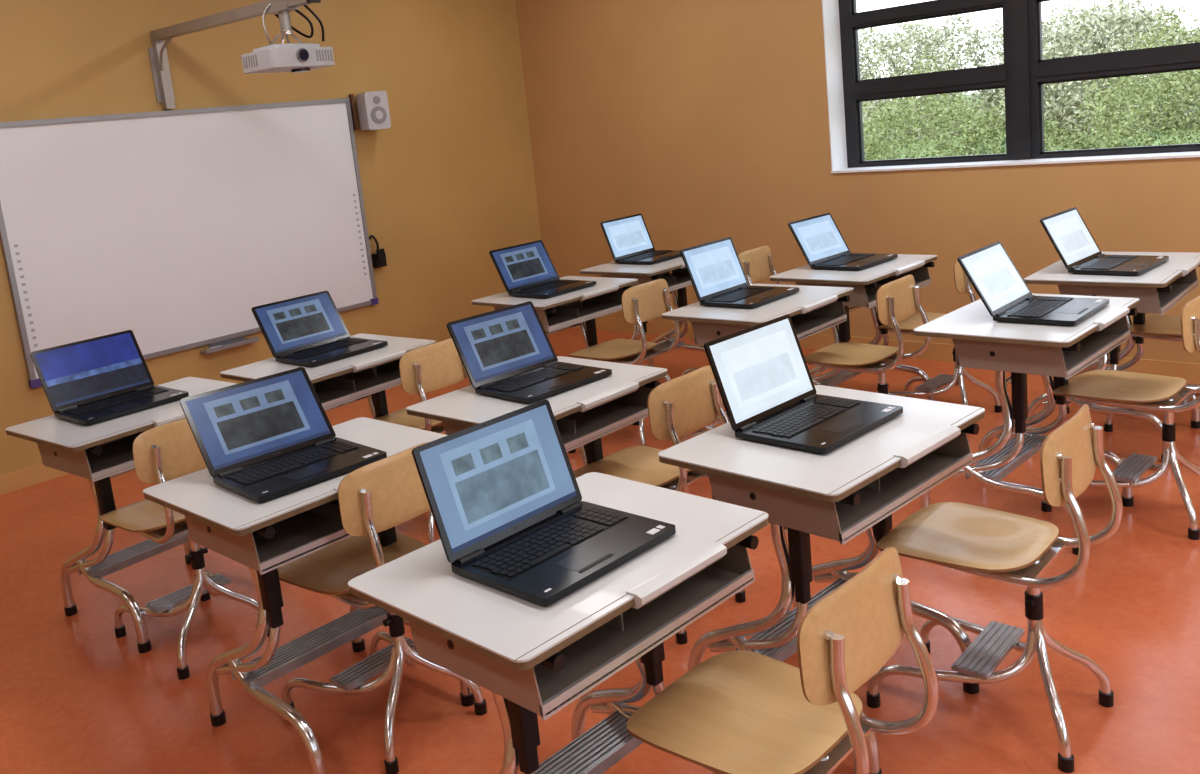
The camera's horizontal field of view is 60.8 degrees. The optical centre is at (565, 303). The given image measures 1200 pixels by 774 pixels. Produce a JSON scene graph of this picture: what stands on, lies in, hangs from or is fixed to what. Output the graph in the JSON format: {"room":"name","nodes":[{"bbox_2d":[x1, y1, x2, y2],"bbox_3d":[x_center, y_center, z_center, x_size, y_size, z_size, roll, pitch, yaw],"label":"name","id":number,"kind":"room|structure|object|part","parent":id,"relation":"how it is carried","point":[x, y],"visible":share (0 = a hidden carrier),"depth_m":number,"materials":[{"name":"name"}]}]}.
{"room":"computer lab","nodes":[
{"label":"computer lab","id":0,"kind":"room"},
{"bbox_2d":[0,0,540,473],"bbox_3d":[-2.887,-0.551,5.184,0.100,3.000,8.099,4,14,44],"label":"wall","id":1,"kind":"structure","parent":0,"point":[450,183],"depth_m":6.77,"materials":[{"name":"paint"}]},
{"bbox_2d":[0,462,69,494],"bbox_3d":[-2.765,0.891,5.331,0.012,0.100,7.699,4,14,44],"label":"baseboard","id":2,"kind":"structure","parent":1,"relation":"attached to","point":[20,478],"depth_m":5.29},
{"bbox_2d":[0,98,378,387],"bbox_3d":[-2.065,-0.420,5.917,0.077,1.390,2.194,4,14,44],"label":"whiteboard","id":3,"kind":"object","parent":1,"relation":"attached to","point":[168,228],"visible":0.99,"depth_m":5.80,"materials":[{"name":"ceramic"}]},
{"bbox_2d":[200,336,258,353],"bbox_3d":[-1.989,0.235,6.042,0.077,0.048,0.340,4,14,44],"label":"tray","id":4,"kind":"object","parent":3,"relation":"on","point":[218,343],"depth_m":6.01,"materials":[{"name":"metal"}]},
{"bbox_2d":[148,0,334,109],"bbox_3d":[-1.686,-1.258,5.146,1.609,0.427,0.362,4,14,44],"label":"projector","id":5,"kind":"object","parent":1,"relation":"attached to","point":[299,57],"visible":1,"depth_m":4.80,"materials":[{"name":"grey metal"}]},
{"bbox_2d":[349,91,390,130],"bbox_3d":[-1.270,-1.242,6.617,0.195,0.240,0.177,-14,13,-36],"label":"wall speaker","id":6,"kind":"object","parent":1,"relation":"attached to","point":[373,107],"visible":1,"depth_m":6.57},
{"bbox_2d":[369,235,386,267],"bbox_3d":[-1.248,-0.348,6.779,0.064,0.218,0.091,4,14,44],"label":"plug adapter","id":7,"kind":"object","parent":1,"relation":"attached to","point":[379,258],"visible":1,"depth_m":6.76,"materials":[{"name":"black plastic"}]},
{"bbox_2d":[0,328,1199,773],"bbox_3d":[0.203,1.163,2.634,8.246,0.100,8.099,4,14,44],"label":"floor","id":8,"kind":"structure","parent":0,"point":[76,697],"depth_m":3.07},
{"bbox_2d":[5,377,236,652],"bbox_3d":[-1.477,0.726,3.659,0.584,0.744,0.700,3,13,40],"label":"school desk","id":9,"kind":"object","parent":8,"relation":"on","point":[100,452],"visible":0.51,"depth_m":3.45,"materials":[{"name":"white laminate"}]},
{"bbox_2d":[37,429,148,481],"bbox_3d":[-1.446,0.443,3.557,0.402,0.116,0.602,3,13,40],"label":"tray","id":10,"kind":"object","parent":9,"relation":"on","point":[105,453],"depth_m":3.33,"materials":[{"name":"paint"}]},
{"bbox_2d":[30,330,188,425],"bbox_3d":[-1.615,0.254,3.623,0.375,0.227,0.371,3,14,42],"label":"laptop","id":11,"kind":"object","parent":9,"relation":"on","point":[91,381],"visible":1,"depth_m":3.67,"materials":[{"name":"black plastic"}]},
{"bbox_3d":[-1.710,0.244,3.708,0.370,0.241,0.012,-17,-13,-46],"label":"lid","id":12,"kind":"part","parent":11,"relation":"part of","materials":[{"name":"black"}]},
{"bbox_3d":[-1.475,0.790,3.675,0.570,0.612,0.520,3,13,40],"label":"leg frame","id":13,"kind":"part","parent":9,"relation":"part of","materials":[{"name":"silver metal"}]},
{"bbox_2d":[99,418,269,679],"bbox_3d":[-1.279,0.733,3.368,0.536,0.791,0.363,4,14,44],"label":"chair","id":14,"kind":"object","parent":8,"relation":"on","point":[169,451],"visible":0.59,"depth_m":3.23,"materials":[{"name":"brown wood"}]},
{"bbox_3d":[-1.321,0.682,3.395,0.382,0.033,0.363,4,14,44],"label":"seat","id":15,"kind":"part","parent":14,"relation":"part of","materials":[{"name":"brown wood"}]},
{"bbox_3d":[-1.165,0.440,3.173,0.043,0.173,0.349,4,14,44],"label":"backrest","id":16,"kind":"part","parent":14,"relation":"part of","materials":[{"name":"brown wood"}]},
{"bbox_2d":[143,417,474,773],"bbox_3d":[-0.663,0.791,2.814,0.584,0.744,0.700,4,14,44],"label":"school desk","id":17,"kind":"object","parent":8,"relation":"on","point":[264,537],"visible":0.57,"depth_m":2.63,"materials":[{"name":"white laminate"}]},
{"bbox_2d":[185,499,351,574],"bbox_3d":[-0.637,0.510,2.708,0.402,0.116,0.602,4,14,44],"label":"tray","id":18,"kind":"object","parent":17,"relation":"on","point":[272,543],"depth_m":2.52,"materials":[{"name":"paint"}]},
{"bbox_2d":[180,367,386,501],"bbox_3d":[-0.749,0.334,2.710,0.371,0.213,0.398,-15,14,-41],"label":"laptop","id":19,"kind":"object","parent":17,"relation":"on","point":[262,439],"visible":0.99,"depth_m":2.75,"materials":[{"name":"black plastic"}]},
{"bbox_3d":[-0.837,0.321,2.802,0.370,0.241,0.012,-15,-21,-41],"label":"lid","id":20,"kind":"part","parent":19,"relation":"part of","materials":[{"name":"black"}]},
{"bbox_3d":[-0.661,0.856,2.831,0.570,0.612,0.520,4,14,44],"label":"leg frame","id":21,"kind":"part","parent":17,"relation":"part of","materials":[{"name":"silver metal"}]},
{"bbox_2d":[220,333,435,418],"bbox_3d":[-0.922,0.573,4.180,0.584,0.744,0.700,3,14,41],"label":"school desk","id":22,"kind":"object","parent":8,"relation":"on","point":[341,382],"visible":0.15,"depth_m":4.04,"materials":[{"name":"white laminate"}]},
{"bbox_2d":[251,291,387,366],"bbox_3d":[-1.002,0.096,4.162,0.389,0.218,0.371,4,14,43],"label":"laptop","id":23,"kind":"object","parent":22,"relation":"on","point":[309,330],"visible":1,"depth_m":4.20,"materials":[{"name":"black plastic"}]},
{"bbox_3d":[-1.095,0.085,4.248,0.370,0.241,0.012,-16,-17,-45],"label":"lid","id":24,"kind":"part","parent":23,"relation":"part of","materials":[{"name":"black"}]},
{"bbox_3d":[-0.921,0.637,4.197,0.570,0.612,0.520,3,14,41],"label":"leg frame","id":25,"kind":"part","parent":22,"relation":"part of","materials":[{"name":"black metal"}]},
{"bbox_2d":[312,359,400,409],"bbox_3d":[-0.893,0.290,4.077,0.402,0.116,0.602,3,14,41],"label":"tray","id":26,"kind":"object","parent":22,"relation":"on","point":[338,382],"depth_m":4.01,"materials":[{"name":"paint"}]},
{"bbox_2d":[278,442,486,773],"bbox_3d":[-0.540,0.760,2.781,0.536,0.791,0.363,3,14,42],"label":"chair","id":27,"kind":"object","parent":8,"relation":"on","point":[381,495],"visible":0.71,"depth_m":2.69,"materials":[{"name":"brown wood"}]},
{"bbox_3d":[-0.583,0.709,2.807,0.382,0.033,0.363,3,14,42],"label":"seat","id":28,"kind":"part","parent":27,"relation":"part of","materials":[{"name":"brown wood"}]},
{"bbox_3d":[-0.422,0.466,2.590,0.043,0.173,0.349,3,14,42],"label":"backrest","id":29,"kind":"part","parent":27,"relation":"part of","materials":[{"name":"brown wood"}]},
{"bbox_2d":[375,338,471,543],"bbox_3d":[-0.600,0.529,4.102,0.536,0.791,0.363,4,14,44],"label":"chair","id":30,"kind":"object","parent":8,"relation":"on","point":[438,365],"visible":0.34,"depth_m":3.89,"materials":[{"name":"brown wood"}]},
{"bbox_3d":[-0.642,0.477,4.129,0.382,0.033,0.363,4,14,44],"label":"seat","id":31,"kind":"part","parent":30,"relation":"part of","materials":[{"name":"brown wood"}]},
{"bbox_3d":[-0.486,0.236,3.907,0.043,0.173,0.349,4,14,44],"label":"backrest","id":32,"kind":"part","parent":30,"relation":"part of","materials":[{"name":"brown wood"}]},
{"bbox_3d":[-0.597,0.552,4.106,0.536,0.743,0.344,4,14,44],"label":"tube frame","id":33,"kind":"part","parent":30,"relation":"part of","materials":[{"name":"silver metal"}]},
{"bbox_2d":[406,356,666,465],"bbox_3d":[-0.060,0.631,3.348,0.584,0.744,0.700,4,14,44],"label":"school desk","id":34,"kind":"object","parent":8,"relation":"on","point":[584,414],"visible":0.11,"depth_m":3.20,"materials":[{"name":"white laminate"}]},
{"bbox_2d":[446,301,611,403],"bbox_3d":[-0.118,0.149,3.321,0.371,0.227,0.374,-15,14,-41],"label":"laptop","id":35,"kind":"object","parent":34,"relation":"on","point":[507,353],"visible":1,"depth_m":3.36,"materials":[{"name":"black plastic"}]},
{"bbox_3d":[-0.206,0.137,3.414,0.370,0.241,0.012,-15,-14,-41],"label":"lid","id":36,"kind":"part","parent":35,"relation":"part of","materials":[{"name":"black"}]},
{"bbox_2d":[442,380,659,451],"bbox_3d":[-0.034,0.349,3.242,0.402,0.116,0.602,4,14,44],"label":"tray","id":37,"kind":"object","parent":34,"relation":"on","point":[578,425],"depth_m":3.18,"materials":[{"name":"paint"}]},
{"bbox_3d":[-0.058,0.696,3.364,0.570,0.612,0.520,4,14,44],"label":"leg frame","id":38,"kind":"part","parent":34,"relation":"part of","materials":[{"name":"black plastic"}]},
{"bbox_2d":[472,276,638,452],"bbox_3d":[-0.026,0.292,5.209,0.584,0.744,0.700,4,14,45],"label":"school desk","id":39,"kind":"object","parent":8,"relation":"on","point":[558,313],"visible":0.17,"depth_m":5.07,"materials":[{"name":"white laminate"}]},
{"bbox_2d":[489,240,595,298],"bbox_3d":[-0.115,-0.176,5.124,0.373,0.227,0.371,4,14,44],"label":"laptop","id":40,"kind":"object","parent":39,"relation":"on","point":[527,270],"visible":1,"depth_m":5.17,"materials":[{"name":"black plastic"}]},
{"bbox_3d":[-0.207,-0.187,5.212,0.370,0.241,0.012,-16,-13,-44],"label":"lid","id":41,"kind":"part","parent":40,"relation":"part of","materials":[{"name":"black"}]},
{"bbox_2d":[494,286,632,331],"bbox_3d":[0.000,0.011,5.102,0.402,0.116,0.602,4,14,45],"label":"tray","id":42,"kind":"object","parent":39,"relation":"on","point":[564,310],"depth_m":5.02,"materials":[{"name":"paint"}]},
{"bbox_3d":[-0.024,0.357,5.226,0.570,0.612,0.520,4,14,45],"label":"leg frame","id":43,"kind":"part","parent":39,"relation":"part of","materials":[{"name":"silver metal"}]},
{"bbox_2d":[348,472,768,773],"bbox_3d":[0.021,0.845,2.113,0.700,0.744,0.584,-16,14,-43],"label":"school desk","id":44,"kind":"object","parent":8,"relation":"on","point":[534,659],"visible":0.82,"depth_m":1.92,"materials":[{"name":"white laminate"}]},
{"bbox_2d":[412,399,675,605],"bbox_3d":[-0.039,0.371,2.006,0.341,0.241,0.371,4,14,45],"label":"laptop","id":45,"kind":"object","parent":44,"relation":"on","point":[504,497],"visible":1,"depth_m":2.03,"materials":[{"name":"black plastic"}]},
{"bbox_3d":[-0.130,0.358,2.095,0.370,0.241,0.012,-16,-5,-44],"label":"lid","id":46,"kind":"part","parent":45,"relation":"part of","materials":[{"name":"black"}]},
{"bbox_2d":[408,535,758,720],"bbox_3d":[0.047,0.564,2.005,0.602,0.116,0.402,-16,14,-43],"label":"tray","id":47,"kind":"object","parent":44,"relation":"on","point":[569,669],"depth_m":1.87,"materials":[{"name":"paint"}]},
{"bbox_3d":[0.023,0.909,2.129,0.520,0.612,0.570,-16,14,-43],"label":"leg frame","id":48,"kind":"part","parent":44,"relation":"part of","materials":[{"name":"silver metal"}]},
{"bbox_2d":[568,279,679,445],"bbox_3d":[0.274,0.281,4.962,0.536,0.791,0.363,4,14,44],"label":"chair","id":49,"kind":"object","parent":8,"relation":"on","point":[647,301],"visible":0.73,"depth_m":4.81,"materials":[{"name":"brown wood"}]},
{"bbox_3d":[0.231,0.230,4.989,0.382,0.033,0.363,4,14,44],"label":"seat","id":50,"kind":"part","parent":49,"relation":"part of","materials":[{"name":"brown wood"}]},
{"bbox_3d":[0.387,-0.012,4.767,0.043,0.173,0.349,4,14,44],"label":"backrest","id":51,"kind":"part","parent":49,"relation":"part of","materials":[{"name":"brown wood"}]},
{"bbox_2d":[580,256,704,381],"bbox_3d":[0.518,0.121,5.842,0.584,0.744,0.700,4,14,44],"label":"school desk","id":52,"kind":"object","parent":8,"relation":"on","point":[679,278],"visible":0.37,"depth_m":5.68,"materials":[{"name":"white laminate"}]},
{"bbox_2d":[600,214,680,264],"bbox_3d":[0.456,-0.371,5.840,0.347,0.239,0.371,4,14,43],"label":"laptop","id":53,"kind":"object","parent":52,"relation":"on","point":[629,241],"visible":0.97,"depth_m":5.88,"materials":[{"name":"black plastic"}]},
{"bbox_3d":[0.362,-0.383,5.927,0.370,0.241,0.012,-16,-6,-45],"label":"lid","id":54,"kind":"part","parent":53,"relation":"part of","materials":[{"name":"black"}]},
{"bbox_2d":[601,268,691,291],"bbox_3d":[0.544,-0.161,5.736,0.402,0.116,0.602,4,14,44],"label":"tray","id":55,"kind":"object","parent":52,"relation":"on","point":[679,278],"depth_m":5.58,"materials":[{"name":"paint"}]},
{"bbox_3d":[0.520,0.185,5.859,0.570,0.612,0.520,4,14,44],"label":"leg frame","id":56,"kind":"part","parent":52,"relation":"part of","materials":[{"name":"silver metal"}]},
{"bbox_2d":[573,366,745,644],"bbox_3d":[0.257,0.589,3.263,0.536,0.791,0.363,4,14,44],"label":"chair","id":57,"kind":"object","parent":8,"relation":"on","point":[680,406],"visible":0.5,"depth_m":3.10,"materials":[{"name":"brown wood"}]},
{"bbox_3d":[0.214,0.538,3.290,0.382,0.033,0.363,4,14,44],"label":"seat","id":58,"kind":"part","parent":57,"relation":"part of","materials":[{"name":"brown wood"}]},
{"bbox_3d":[0.370,0.296,3.068,0.043,0.173,0.349,4,14,44],"label":"backrest","id":59,"kind":"part","parent":57,"relation":"part of","materials":[{"name":"brown wood"}]},
{"bbox_3d":[0.259,0.613,3.268,0.536,0.743,0.344,4,14,44],"label":"tube frame","id":60,"kind":"part","parent":57,"relation":"part of","materials":[{"name":"silver metal"}]},
{"bbox_2d":[681,246,780,375],"bbox_3d":[0.911,0.084,5.681,0.536,0.791,0.363,4,14,44],"label":"chair","id":61,"kind":"object","parent":8,"relation":"on","point":[757,264],"visible":0.34,"depth_m":5.47,"materials":[{"name":"brown wood"}]},
{"bbox_3d":[1.024,-0.209,5.487,0.043,0.173,0.349,4,14,44],"label":"backrest","id":62,"kind":"part","parent":61,"relation":"part of","materials":[{"name":"brown wood"}]},
{"bbox_2d":[661,284,853,442],"bbox_3d":[0.838,0.350,4.382,0.584,0.744,0.700,4,14,44],"label":"school desk","id":63,"kind":"object","parent":8,"relation":"on","point":[812,310],"visible":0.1,"depth_m":4.20,"materials":[{"name":"white laminate"}]},
{"bbox_2d":[680,237,798,308],"bbox_3d":[0.745,-0.137,4.366,0.346,0.240,0.371,4,14,44],"label":"laptop","id":64,"kind":"object","parent":63,"relation":"on","point":[717,276],"visible":1,"depth_m":4.40,"materials":[{"name":"black plastic"}]},
{"bbox_3d":[0.652,-0.148,4.453,0.370,0.241,0.012,-16,-6,-44],"label":"lid","id":65,"kind":"part","parent":64,"relation":"part of","materials":[{"name":"black"}]},
{"bbox_3d":[0.840,0.414,4.399,0.570,0.612,0.520,4,14,44],"label":"leg frame","id":66,"kind":"part","parent":63,"relation":"part of","materials":[{"name":"silver metal"}]},
{"bbox_2d":[691,296,849,344],"bbox_3d":[0.864,0.068,4.276,0.402,0.116,0.602,4,14,44],"label":"tray","id":67,"kind":"object","parent":63,"relation":"on","point":[809,320],"depth_m":4.18,"materials":[{"name":"paint"}]},
{"bbox_2d":[626,547,938,773],"bbox_3d":[0.380,0.823,1.893,0.536,0.791,0.363,4,14,44],"label":"chair","id":68,"kind":"object","parent":8,"relation":"on","point":[738,711],"visible":1,"depth_m":1.79,"materials":[{"name":"brown wood"}]},
{"bbox_3d":[0.337,0.771,1.919,0.382,0.033,0.363,4,14,44],"label":"seat","id":69,"kind":"part","parent":68,"relation":"part of","materials":[{"name":"brown wood"}]},
{"bbox_3d":[0.493,0.530,1.698,0.043,0.173,0.349,4,14,44],"label":"backrest","id":70,"kind":"part","parent":68,"relation":"part of","materials":[{"name":"brown wood"}]},
{"bbox_3d":[0.382,0.846,1.897,0.536,0.743,0.344,4,14,44],"label":"tube frame","id":71,"kind":"part","parent":68,"relation":"part of","materials":[{"name":"silver metal"}]},
{"bbox_2d":[658,385,984,773],"bbox_3d":[0.673,0.680,2.645,0.700,0.744,0.584,-15,13,-41],"label":"school desk","id":72,"kind":"object","parent":8,"relation":"on","point":[854,488],"visible":0.78,"depth_m":2.46,"materials":[{"name":"white laminate"}]},
{"bbox_2d":[704,314,902,453],"bbox_3d":[0.609,0.193,2.610,0.371,0.241,0.341,-15,14,-42],"label":"laptop","id":73,"kind":"object","parent":72,"relation":"on","point":[764,381],"visible":1,"depth_m":2.64,"materials":[{"name":"black plastic"}]},
{"bbox_3d":[0.521,0.180,2.702,0.370,0.241,0.012,-15,-5,-42],"label":"lid","id":74,"kind":"part","parent":73,"relation":"part of","materials":[{"name":"black"}]},
{"bbox_3d":[0.676,0.744,2.662,0.520,0.612,0.570,-15,13,-41],"label":"leg frame","id":75,"kind":"part","parent":72,"relation":"part of","materials":[{"name":"silver metal"}]},
{"bbox_2d":[708,424,978,544],"bbox_3d":[0.696,0.399,2.535,0.602,0.116,0.402,-15,13,-41],"label":"tray","id":76,"kind":"object","parent":72,"relation":"on","point":[868,502],"depth_m":2.38,"materials":[{"name":"paint"}]},
{"bbox_2d":[769,254,936,400],"bbox_3d":[1.409,0.181,4.984,0.700,0.744,0.584,-16,14,-43],"label":"school desk","id":77,"kind":"object","parent":8,"relation":"on","point":[866,282],"visible":0.44,"depth_m":4.82,"materials":[{"name":"white laminate"}]},
{"bbox_2d":[788,213,897,270],"bbox_3d":[1.351,-0.305,4.983,0.371,0.226,0.376,-15,14,-42],"label":"laptop","id":78,"kind":"object","parent":77,"relation":"on","point":[819,238],"visible":1,"depth_m":5.02,"materials":[{"name":"black plastic"}]},
{"bbox_3d":[1.262,-0.318,5.074,0.370,0.241,0.012,-15,-14,-42],"label":"lid","id":79,"kind":"part","parent":78,"relation":"part of","materials":[{"name":"black"}]},
{"bbox_2d":[796,262,933,308],"bbox_3d":[1.434,-0.101,4.876,0.602,0.116,0.402,-16,14,-43],"label":"tray","id":80,"kind":"object","parent":77,"relation":"on","point":[878,275],"depth_m":4.74,"materials":[{"name":"paint"}]},
{"bbox_3d":[1.411,0.245,5.000,0.520,0.612,0.570,-16,14,-43],"label":"leg frame","id":81,"kind":"part","parent":77,"relation":"part of","materials":[{"name":"silver metal"}]},
{"bbox_2d":[804,275,930,393],"bbox_3d":[1.264,0.277,4.402,0.536,0.791,0.363,4,14,44],"label":"chair","id":82,"kind":"object","parent":8,"relation":"on","point":[897,301],"visible":0.6,"depth_m":4.27,"materials":[{"name":"brown wood"}]},
{"bbox_3d":[1.222,0.226,4.429,0.382,0.033,0.363,4,14,44],"label":"seat","id":83,"kind":"part","parent":82,"relation":"part of","materials":[{"name":"brown wood"}]},
{"bbox_3d":[1.377,-0.016,4.207,0.043,0.173,0.349,4,14,44],"label":"backrest","id":84,"kind":"part","parent":82,"relation":"part of","materials":[{"name":"brown wood"}]},
{"bbox_2d":[877,260,1001,412],"bbox_3d":[1.751,0.146,4.841,0.363,0.791,0.536,-15,14,-42],"label":"chair","id":85,"kind":"object","parent":8,"relation":"on","point":[963,285],"visible":0.38,"depth_m":4.81,"materials":[{"name":"brown wood"}]},
{"bbox_3d":[1.710,0.094,4.870,0.363,0.033,0.382,-15,14,-42],"label":"seat","id":86,"kind":"part","parent":85,"relation":"part of","materials":[{"name":"brown wood"}]},
{"bbox_3d":[1.859,-0.145,4.641,0.349,0.173,0.043,-15,14,-42],"label":"backrest","id":87,"kind":"part","parent":85,"relation":"part of","materials":[{"name":"brown wood"}]},
{"bbox_2d":[866,404,1122,772],"bbox_3d":[1.048,0.637,2.529,0.536,0.791,0.363,3,14,43],"label":"chair","id":88,"kind":"object","parent":8,"relation":"on","point":[1017,549],"visible":0.96,"depth_m":2.47,"materials":[{"name":"brown wood"}]},
{"bbox_3d":[1.005,0.586,2.556,0.382,0.033,0.363,3,14,43],"label":"seat","id":89,"kind":"part","parent":88,"relation":"part of","materials":[{"name":"brown wood"}]},
{"bbox_3d":[1.164,0.343,2.337,0.043,0.173,0.349,3,14,43],"label":"backrest","id":90,"kind":"part","parent":88,"relation":"part of","materials":[{"name":"brown wood"}]},
{"bbox_2d":[913,293,1139,554],"bbox_3d":[1.639,0.397,3.647,0.700,0.744,0.584,-16,14,-43],"label":"school desk","id":91,"kind":"object","parent":8,"relation":"on","point":[979,341],"visible":0.7,"depth_m":3.47,"materials":[{"name":"white laminate"}]},
{"bbox_3d":[1.641,0.461,3.664,0.520,0.612,0.570,-16,14,-43],"label":"leg frame","id":92,"kind":"part","parent":91,"relation":"part of","materials":[{"name":"silver metal"}]},
{"bbox_2d":[957,241,1108,325],"bbox_3d":[1.630,-0.077,3.563,0.382,0.223,0.371,4,14,44],"label":"laptop","id":93,"kind":"object","parent":91,"relation":"on","point":[1006,296],"visible":1,"depth_m":3.58,"materials":[{"name":"black plastic"}]},
{"bbox_3d":[1.537,-0.089,3.650,0.370,0.241,0.012,-16,-16,-44],"label":"lid","id":94,"kind":"part","parent":93,"relation":"part of","materials":[{"name":"black"}]},
{"bbox_2d":[952,308,1136,379],"bbox_3d":[1.664,0.116,3.540,0.602,0.116,0.402,-16,14,-43],"label":"tray","id":95,"kind":"object","parent":91,"relation":"on","point":[1091,341],"depth_m":3.38,"materials":[{"name":"paint"}]},
{"bbox_2d":[1024,252,1199,461],"bbox_3d":[2.312,0.204,4.324,0.584,0.744,0.700,4,14,43],"label":"school desk","id":96,"kind":"object","parent":8,"relation":"on","point":[1158,289],"visible":0.48,"depth_m":4.12,"materials":[{"name":"white laminate"}]},
{"bbox_2d":[1040,207,1168,275],"bbox_3d":[2.224,-0.262,4.223,0.371,0.227,0.374,-15,14,-42],"label":"laptop","id":97,"kind":"object","parent":96,"relation":"on","point":[1067,231],"visible":1,"depth_m":4.25,"materials":[{"name":"black plastic"}]},
{"bbox_3d":[2.136,-0.275,4.315,0.370,0.241,0.012,-15,-14,-42],"label":"lid","id":98,"kind":"part","parent":97,"relation":"part of","materials":[{"name":"black"}]},
{"bbox_2d":[1058,265,1199,314],"bbox_3d":[2.339,-0.078,4.218,0.402,0.116,0.602,4,14,43],"label":"tray","id":99,"kind":"object","parent":96,"relation":"on","point":[1179,283],"depth_m":4.02,"materials":[{"name":"paint"}]},
{"bbox_2d":[1041,296,1199,539],"bbox_3d":[1.992,0.348,3.576,0.536,0.791,0.363,4,14,45],"label":"chair","id":100,"kind":"object","parent":8,"relation":"on","point":[1134,390],"visible":0.89,"depth_m":3.52,"materials":[{"name":"brown wood"}]},
{"bbox_3d":[1.951,0.297,3.604,0.382,0.033,0.363,4,14,45],"label":"seat","id":101,"kind":"part","parent":100,"relation":"part of","materials":[{"name":"brown wood"}]},
{"bbox_3d":[2.103,0.056,3.378,0.043,0.173,0.349,4,14,45],"label":"backrest","id":102,"kind":"part","parent":100,"relation":"part of","materials":[{"name":"brown wood"}]},
{"bbox_2d":[1104,314,1199,431],"bbox_3d":[2.609,0.149,4.317,0.536,0.791,0.363,4,14,44],"label":"chair","id":103,"kind":"object","parent":8,"relation":"on","point":[1161,327],"visible":0.56,"depth_m":4.33,"materials":[{"name":"brown wood"}]},
{"bbox_3d":[2.567,0.098,4.344,0.382,0.033,0.363,4,14,44],"label":"seat","id":104,"kind":"part","parent":103,"relation":"part of","materials":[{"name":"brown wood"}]},
{"bbox_2d":[515,0,1199,362],"bbox_3d":[2.721,-1.129,5.086,8.046,3.000,0.300,4,14,44],"label":"wall","id":105,"kind":"structure","parent":0,"point":[707,121],"depth_m":6.43,"materials":[{"name":"orange paint"}]},
{"bbox_2d":[573,317,1199,383],"bbox_3d":[2.765,0.321,5.233,8.022,0.100,0.012,4,14,44],"label":"baseboard","id":106,"kind":"structure","parent":105,"relation":"attached to","point":[1190,372],"depth_m":5.93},
{"bbox_2d":[822,0,1199,172],"bbox_3d":[2.708,-1.369,4.965,3.119,1.326,0.232,4,14,44],"label":"trim","id":107,"kind":"structure","parent":105,"relation":"attached to","point":[830,8],"depth_m":6.00,"materials":[{"name":"white paint"}]},
{"bbox_2d":[838,0,1199,167],"bbox_3d":[2.773,-1.390,5.030,3.107,1.308,0.073,4,14,44],"label":"frame","id":108,"kind":"object","parent":105,"relation":"attached to","point":[1023,73],"visible":1,"depth_m":5.46,"materials":[{"name":"black metal"}]},
{"label":"outside","id":109,"kind":"structure","parent":0,"visible":0},
{"bbox_2d":[862,74,1199,160],"bbox_3d":[49.795,-16.392,79.380,240.000,0.100,174.101,4,14,44],"label":"ground","id":110,"kind":"structure","parent":109,"point":[968,95],"depth_m":44.84,"materials":[{"name":"green plant"}]},
{"bbox_2d":[858,0,1199,144],"bbox_3d":[13.852,-10.871,59.683,91.493,12.408,17.703,4,14,44],"label":"trees","id":111,"kind":"object","parent":110,"relation":"on","point":[1122,25],"visible":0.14,"depth_m":50.93,"materials":[{"name":"green plant"}]},
{"bbox_2d":[862,3,1199,160],"bbox_3d":[8.035,-4.394,32.787,46.142,7.274,10.679,4,14,44],"label":"bushes","id":112,"kind":"object","parent":110,"relation":"on","point":[983,140],"visible":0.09,"depth_m":26.48,"materials":[{"name":"green plant"}]}
]}

